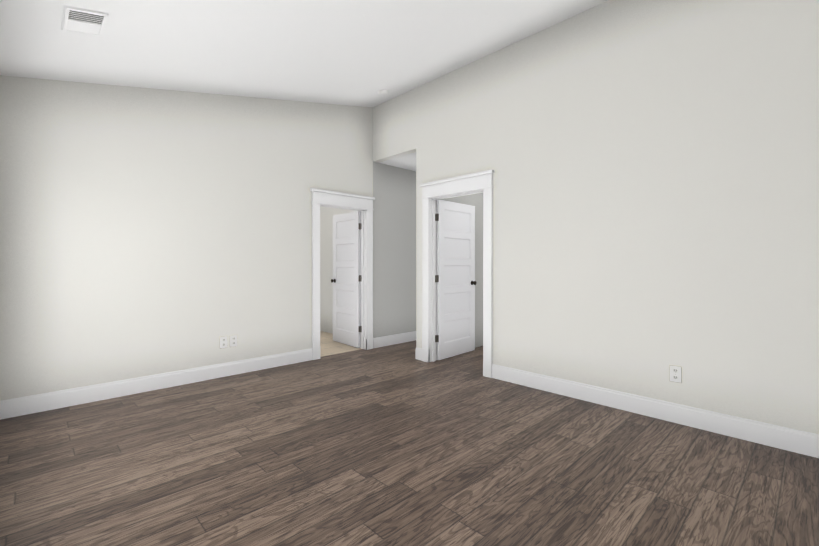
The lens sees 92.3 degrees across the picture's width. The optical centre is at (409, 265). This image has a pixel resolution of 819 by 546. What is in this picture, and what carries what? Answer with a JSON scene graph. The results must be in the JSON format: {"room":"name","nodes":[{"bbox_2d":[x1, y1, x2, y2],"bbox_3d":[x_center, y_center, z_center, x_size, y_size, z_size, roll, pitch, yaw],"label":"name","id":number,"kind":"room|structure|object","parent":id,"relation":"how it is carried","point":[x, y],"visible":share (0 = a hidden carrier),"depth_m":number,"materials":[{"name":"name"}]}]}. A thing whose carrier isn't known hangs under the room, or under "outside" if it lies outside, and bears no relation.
{"room":"empty bedroom","nodes":[
{"label":"empty bedroom","id":0,"kind":"room"},
{"bbox_2d":[0,75,415,400],"bbox_3d":[-1.051,-0.678,5.282,6.490,3.750,0.120,0,0,-44],"label":"wall","id":1,"kind":"structure","parent":0,"point":[147,231],"depth_m":3.89,"materials":[{"name":"beige paint"}]},
{"bbox_2d":[0,348,312,419],"bbox_3d":[-2.245,1.130,4.042,2.797,0.146,0.015,0,0,-44],"label":"baseboard","id":2,"kind":"structure","parent":1,"relation":"attached to","point":[20,406],"depth_m":3.72,"materials":[{"name":"white wood"}]},
{"bbox_2d":[220,336,226,347],"bbox_3d":[-2.016,0.828,4.266,0.078,0.124,0.009,0,0,-44],"label":"electrical outlet","id":3,"kind":"object","parent":1,"relation":"attached to","point":[223,342],"visible":1,"depth_m":4.26,"materials":[{"name":"white plastic"}]},
{"bbox_2d":[230,335,236,346],"bbox_3d":[-1.941,0.828,4.339,0.078,0.124,0.009,0,0,-44],"label":"electrical outlet","id":4,"kind":"object","parent":1,"relation":"attached to","point":[233,340],"visible":1,"depth_m":4.33,"materials":[{"name":"white plastic"}]},
{"bbox_2d":[310,188,374,359],"bbox_3d":[-0.936,0.106,5.397,1.014,2.180,0.204,0,0,-44],"label":"door frame","id":5,"kind":"structure","parent":1,"relation":"attached to","point":[363,205],"depth_m":5.49,"materials":[{"name":"white wood"}]},
{"bbox_2d":[331,211,360,347],"bbox_3d":[-0.966,0.195,5.975,0.169,1.981,0.752,0,0,-40],"label":"bathroom door","id":6,"kind":"structure","parent":1,"relation":"in","point":[346,280],"depth_m":5.93,"materials":[{"name":"white wood"}]},
{"bbox_2d":[373,331,415,347],"bbox_3d":[0.401,1.117,6.602,2.580,0.146,0.015,0,0,-44],"label":"baseboard","id":7,"kind":"structure","parent":1,"relation":"attached to","point":[393,339],"depth_m":5.98,"materials":[{"name":"white wood"}]},
{"bbox_2d":[0,0,607,170],"bbox_3d":[0.795,-1.963,3.367,6.490,0.990,5.430,0,0,-44],"label":"ceiling","id":8,"kind":"structure","parent":0,"point":[361,53],"depth_m":3.27,"materials":[{"name":"white paint"}]},
{"bbox_2d":[61,5,108,36],"bbox_3d":[-2.111,-1.584,2.555,0.220,0.010,0.340,-17,12,-43],"label":"ceiling vent","id":9,"kind":"object","parent":8,"relation":"in","point":[81,27],"depth_m":2.54,"materials":[{"name":"white metal"}]},
{"bbox_2d":[378,89,387,94],"bbox_3d":[-0.335,-2.201,4.993,0.132,0.036,0.132,-16,12,-43],"label":"smoke detector","id":10,"kind":"object","parent":8,"relation":"attached to","point":[383,92],"visible":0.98,"depth_m":4.95,"materials":[{"name":"white plastic"}]},
{"bbox_2d":[320,206,354,333],"bbox_3d":[-1.289,-0.686,6.916,0.120,3.750,2.560,0,0,-44],"label":"wall","id":11,"kind":"structure","parent":0,"point":[327,214],"depth_m":7.01,"materials":[{"name":"beige paint"}]},
{"bbox_2d":[361,214,435,341],"bbox_3d":[-0.184,0.150,5.337,0.250,1.624,1.250,0,0,-44],"label":"door hinges","id":12,"kind":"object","parent":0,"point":[435,278],"depth_m":4.97,"materials":[{"name":"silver metal"}]},
{"bbox_2d":[0,331,818,545],"bbox_3d":[-0.053,1.227,4.260,6.490,0.051,7.870,0,0,-44],"label":"floor","id":13,"kind":"structure","parent":0,"point":[399,444],"depth_m":2.34,"materials":[{"name":"brown wood"}]},
{"bbox_2d":[438,192,482,347],"bbox_3d":[1.099,-0.681,5.957,2.460,3.750,0.120,0,0,-44],"label":"wall","id":14,"kind":"structure","parent":0,"point":[476,200],"depth_m":5.79,"materials":[{"name":"paint"}]},
{"bbox_2d":[373,0,818,433],"bbox_3d":[1.358,-0.671,3.835,0.120,3.750,5.310,0,0,-44],"label":"wall","id":15,"kind":"structure","parent":0,"point":[653,165],"depth_m":3.15,"materials":[{"name":"beige paint"}]},
{"bbox_2d":[420,170,493,377],"bbox_3d":[0.579,0.088,4.644,0.204,2.225,1.074,0,0,-44],"label":"door frame","id":16,"kind":"structure","parent":15,"relation":"attached to","point":[435,191],"depth_m":4.70,"materials":[{"name":"white wood"}]},
{"bbox_2d":[436,200,476,359],"bbox_3d":[0.632,0.176,5.260,0.169,2.026,0.812,0,0,43],"label":"closet door","id":17,"kind":"structure","parent":16,"relation":"in","point":[456,284],"depth_m":5.22,"materials":[{"name":"white wood"}]},
{"bbox_2d":[415,348,818,457],"bbox_3d":[1.577,1.133,3.520,0.015,0.146,4.300,0,0,-44],"label":"baseboard","id":18,"kind":"structure","parent":15,"relation":"attached to","point":[791,440],"depth_m":3.03,"materials":[{"name":"white wood"}]},
{"bbox_2d":[670,365,681,382],"bbox_3d":[2.052,0.834,3.032,0.009,0.124,0.078,0,0,-44],"label":"electrical outlet","id":19,"kind":"object","parent":15,"relation":"attached to","point":[675,373],"visible":1,"depth_m":3.03,"materials":[{"name":"white plastic"}]}
]}

